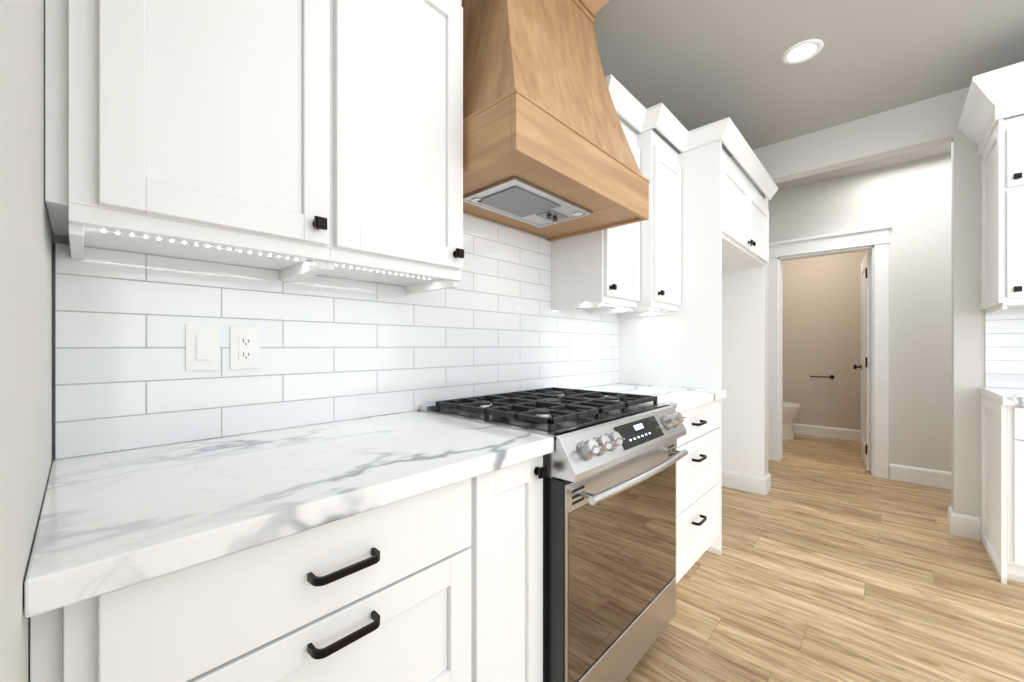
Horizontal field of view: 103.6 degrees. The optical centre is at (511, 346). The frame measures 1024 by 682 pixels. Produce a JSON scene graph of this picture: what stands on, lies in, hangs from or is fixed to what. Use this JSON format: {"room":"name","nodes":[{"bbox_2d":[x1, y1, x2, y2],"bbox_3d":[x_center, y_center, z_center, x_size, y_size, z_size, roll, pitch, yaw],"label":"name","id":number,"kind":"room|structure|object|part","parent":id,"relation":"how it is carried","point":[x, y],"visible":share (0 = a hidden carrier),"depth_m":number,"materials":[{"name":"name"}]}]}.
{"room":"kitchen","nodes":[
{"label":"kitchen","id":0,"kind":"room"},
{"bbox_2d":[0,0,51,681],"bbox_3d":[0.667,-0.207,-0.759,4.600,2.720,0.120,0,0,43],"label":"wall","id":1,"kind":"structure","parent":0,"point":[25,347],"depth_m":0.41,"materials":[{"name":"white paint"}]},
{"bbox_2d":[52,112,640,462],"bbox_3d":[0.595,-0.207,2.624,0.120,2.720,4.970,0,0,43],"label":"wall","id":2,"kind":"structure","parent":0,"point":[59,239],"depth_m":0.87,"materials":[{"name":"white paint"}]},
{"bbox_2d":[45,0,463,294],"bbox_3d":[-0.517,-0.704,1.057,0.387,1.030,0.919,0,0,43],"label":"upper cabinet","id":3,"kind":"object","parent":2,"relation":"attached to","point":[293,140],"visible":1,"depth_m":0.87,"materials":[{"name":"white paint"}]},
{"bbox_2d":[53,214,619,459],"bbox_3d":[-0.134,-0.154,1.744,0.011,0.784,2.447,0,0,43],"label":"backsplash","id":4,"kind":"structure","parent":2,"relation":"attached to","point":[332,349],"depth_m":1.19,"materials":[{"name":"tile"}]},
{"bbox_2d":[186,325,219,370],"bbox_3d":[-0.788,0.003,1.029,0.009,0.115,0.070,0,0,43],"label":"light switch","id":5,"kind":"object","parent":4,"relation":"attached to","point":[202,347],"visible":1,"depth_m":1.03,"materials":[{"name":"white plastic"}]},
{"bbox_2d":[230,326,259,368],"bbox_3d":[-0.725,0.003,1.097,0.008,0.115,0.070,0,0,43],"label":"electrical outlet","id":6,"kind":"object","parent":4,"relation":"attached to","point":[244,347],"visible":1,"depth_m":1.09,"materials":[{"name":"white plastic"}]},
{"bbox_2d":[602,338,607,355],"bbox_3d":[0.579,0.003,2.496,0.008,0.115,0.070,0,0,43],"label":"electrical outlet","id":7,"kind":"object","parent":4,"relation":"attached to","point":[604,346],"visible":1,"depth_m":2.49,"materials":[{"name":"white plastic"}]},
{"bbox_2d":[461,0,649,241],"bbox_3d":[0.105,-1.050,1.611,0.543,1.029,0.854,0,0,43],"label":"range hood","id":8,"kind":"object","parent":2,"relation":"attached to","point":[548,153],"visible":0.85,"depth_m":1.39,"materials":[{"name":"brown wood"}]},
{"bbox_2d":[551,82,638,309],"bbox_3d":[0.443,-0.728,2.129,0.328,0.982,0.362,0,0,43],"label":"upper cabinet","id":9,"kind":"object","parent":2,"relation":"attached to","point":[593,270],"depth_m":1.99,"materials":[{"name":"white paint"}]},
{"bbox_2d":[603,105,686,313],"bbox_3d":[0.699,-0.728,2.345,0.408,0.982,0.434,0,0,43],"label":"upper cabinet","id":10,"kind":"object","parent":2,"relation":"attached to","point":[676,281],"depth_m":2.15,"materials":[{"name":"white paint"}]},
{"bbox_3d":[1.102,-1.178,2.581,0.677,0.082,2.039,0,0,43],"label":"crown","id":11,"kind":"part","parent":10,"relation":"part of","materials":[{"name":"white paint"}]},
{"bbox_2d":[683,122,770,277],"bbox_3d":[1.353,-0.923,2.892,0.618,0.592,1.217,0,0,43],"label":"upper cabinet","id":12,"kind":"object","parent":2,"relation":"attached to","point":[726,218],"depth_m":2.33,"materials":[{"name":"white paint"}]},
{"bbox_2d":[722,469,770,494],"bbox_3d":[1.745,1.085,3.325,0.604,0.135,2.374,0,0,43],"label":"baseboard","id":13,"kind":"structure","parent":2,"relation":"attached to","point":[748,482],"depth_m":3.22,"materials":[{"name":"white paint"}]},
{"bbox_2d":[593,0,1023,190],"bbox_3d":[2.786,-1.607,1.791,5.220,0.080,6.740,0,0,43],"label":"ceiling","id":14,"kind":"structure","parent":0,"point":[690,65],"depth_m":2.19,"materials":[{"name":"grey paint"}]},
{"bbox_2d":[781,39,823,64],"bbox_3d":[1.543,-1.563,2.144,0.184,0.006,0.184,0,0,43],"label":"recessed light","id":15,"kind":"object","parent":14,"relation":"in","point":[802,51],"visible":1,"depth_m":2.14,"materials":[{"name":"white paint"}]},
{"bbox_2d":[623,434,1023,681],"bbox_3d":[2.786,1.183,1.791,5.220,0.060,6.740,0,0,43],"label":"floor","id":16,"kind":"structure","parent":0,"point":[835,561],"depth_m":1.88,"materials":[{"name":"brown wood"}]},
{"bbox_2d":[30,455,546,681],"bbox_3d":[-0.429,0.716,0.957,0.652,0.874,0.892,0,0,43],"label":"base cabinet","id":17,"kind":"object","parent":16,"relation":"on","point":[443,584],"visible":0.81,"depth_m":0.69,"materials":[{"name":"white paint"}]},
{"bbox_2d":[24,411,553,617],"bbox_3d":[-0.430,0.259,0.959,0.649,0.040,0.894,0,0,43],"label":"countertop","id":18,"kind":"structure","parent":17,"relation":"on","point":[110,521],"depth_m":0.69,"materials":[{"name":"stone"}]},
{"bbox_2d":[420,387,687,681],"bbox_3d":[0.187,0.677,1.525,0.722,0.952,0.770,0,0,43],"label":"range","id":19,"kind":"object","parent":16,"relation":"on","point":[609,543],"visible":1,"depth_m":1.24,"materials":[{"name":"silver metal"}]},
{"bbox_3d":[0.383,0.992,1.342,0.038,0.152,0.754,0,0,43],"label":"drawer","id":20,"kind":"part","parent":19,"relation":"part of","materials":[{"name":"silver metal"}]},
{"bbox_3d":[0.384,0.635,1.341,0.040,0.545,0.754,0,0,43],"label":"door","id":21,"kind":"part","parent":19,"relation":"part of","materials":[{"name":"silver metal"}]},
{"bbox_3d":[0.395,0.291,1.331,0.079,0.111,0.770,0,0,43],"label":"panel","id":22,"kind":"part","parent":19,"relation":"part of","materials":[{"name":"silver metal"}]},
{"bbox_3d":[0.397,0.672,1.329,0.004,0.464,0.730,0,0,43],"label":"glass","id":23,"kind":"part","parent":19,"relation":"part of","materials":[{"name":"grey glass"}]},
{"bbox_3d":[0.425,0.403,1.303,0.072,0.023,0.663,0,0,43],"label":"handle","id":24,"kind":"part","parent":19,"relation":"part of","materials":[{"name":"silver metal"}]},
{"bbox_2d":[676,400,719,583],"bbox_3d":[0.671,0.716,2.137,0.652,0.874,0.774,0,0,43],"label":"base cabinet","id":25,"kind":"object","parent":16,"relation":"on","point":[697,500],"visible":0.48,"depth_m":1.96,"materials":[{"name":"white paint"}]},
{"bbox_2d":[579,383,725,411],"bbox_3d":[0.669,0.259,2.138,0.649,0.040,0.776,0,0,43],"label":"countertop","id":26,"kind":"structure","parent":25,"relation":"on","point":[679,399],"depth_m":2.09,"materials":[{"name":"stone"}]},
{"bbox_2d":[783,402,800,438],"bbox_3d":[3.311,0.758,5.226,0.720,0.790,0.420,0,0,43],"label":"toilet","id":27,"kind":"object","parent":16,"relation":"on","point":[791,411],"visible":0.31,"depth_m":5.01,"materials":[{"name":"white ceramic"}]},
{"bbox_3d":[3.392,0.735,5.151,0.500,0.035,0.370,0,0,43],"label":"seat","id":28,"kind":"part","parent":27,"relation":"part of","materials":[{"name":"white ceramic"}]},
{"bbox_2d":[981,394,1023,583],"bbox_3d":[2.825,0.716,1.945,0.671,0.874,0.619,0,0,43],"label":"base cabinet","id":29,"kind":"object","parent":16,"relation":"on","point":[1002,483],"visible":0.9,"depth_m":1.94,"materials":[{"name":"white paint"}]},
{"bbox_2d":[980,387,1023,405],"bbox_3d":[3.453,0.259,1.339,2.420,0.040,0.649,0,0,43],"label":"countertop","id":30,"kind":"structure","parent":29,"relation":"on","point":[1010,396],"depth_m":2.05,"materials":[{"name":"stone"}]},
{"bbox_2d":[783,250,870,429],"bbox_3d":[3.961,-0.207,5.221,1.700,2.720,0.120,0,0,43],"label":"wall","id":31,"kind":"structure","parent":0,"point":[821,315],"depth_m":5.13,"materials":[{"name":"beige paint"}]},
{"bbox_2d":[810,375,833,378],"bbox_3d":[3.933,0.383,5.112,0.240,0.047,0.077,0,0,43],"label":"towel bar","id":32,"kind":"object","parent":31,"relation":"attached to","point":[831,376],"visible":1,"depth_m":5.07,"materials":[{"name":"brown metal"}]},
{"bbox_2d":[793,423,860,441],"bbox_3d":[3.915,1.085,5.172,1.698,0.135,0.014,0,0,43],"label":"baseboard","id":33,"kind":"structure","parent":31,"relation":"attached to","point":[832,432],"depth_m":5.09,"materials":[{"name":"white paint"}]},
{"bbox_2d":[768,153,950,478],"bbox_3d":[3.501,-0.207,3.394,3.320,2.720,0.120,0,0,43],"label":"wall","id":34,"kind":"structure","parent":0,"point":[913,203],"depth_m":3.43,"materials":[{"name":"white paint"}]},
{"bbox_2d":[768,224,891,478],"bbox_3d":[2.993,0.051,3.868,0.954,2.205,0.208,0,0,43],"label":"door frame","id":35,"kind":"structure","parent":34,"relation":"attached to","point":[877,237],"depth_m":3.64,"materials":[{"name":"white paint"}]},
{"bbox_2d":[853,251,870,470],"bbox_3d":[3.468,0.135,3.993,0.228,2.020,0.731,0,0,37],"label":"door","id":36,"kind":"structure","parent":34,"relation":"in","point":[866,352],"depth_m":3.74,"materials":[{"name":"white paint"}]},
{"bbox_3d":[3.459,0.135,3.981,0.162,1.710,0.689,0,0,43],"label":"bath door hardware","id":37,"kind":"part","parent":36,"relation":"part of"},
{"bbox_2d":[890,464,950,488],"bbox_3d":[3.932,1.085,2.900,1.774,0.135,0.014,0,0,43],"label":"baseboard","id":38,"kind":"structure","parent":34,"relation":"attached to","point":[929,477],"depth_m":3.37,"materials":[{"name":"white paint"}]},
{"bbox_2d":[730,87,1023,517],"bbox_3d":[3.273,-0.207,2.035,4.600,2.720,0.120,0,0,43],"label":"wall","id":39,"kind":"structure","parent":0,"point":[967,347],"depth_m":2.47,"materials":[{"name":"white paint"}]},
{"bbox_2d":[948,506,980,535],"bbox_3d":[3.339,1.085,2.066,1.504,0.135,0.014,0,0,43],"label":"baseboard","id":40,"kind":"structure","parent":39,"relation":"attached to","point":[964,525],"depth_m":2.44,"materials":[{"name":"white paint"}]},
{"bbox_2d":[957,61,1023,313],"bbox_3d":[3.432,-0.769,1.383,2.511,1.160,0.614,0,0,43],"label":"upper cabinet","id":41,"kind":"object","parent":39,"relation":"attached to","point":[993,97],"visible":1,"depth_m":2.02,"materials":[{"name":"white paint"}]},
{"bbox_3d":[3.432,-1.243,1.383,2.511,0.212,0.614,0,0,43],"label":"crown","id":42,"kind":"part","parent":41,"relation":"part of","materials":[{"name":"white paint"}]},
{"bbox_2d":[985,308,1023,388],"bbox_3d":[3.678,0.010,1.566,2.400,0.456,0.010,0,0,43],"label":"backsplash","id":43,"kind":"structure","parent":39,"relation":"attached to","point":[1004,348],"depth_m":2.33,"materials":[{"name":"tile"}]}
]}

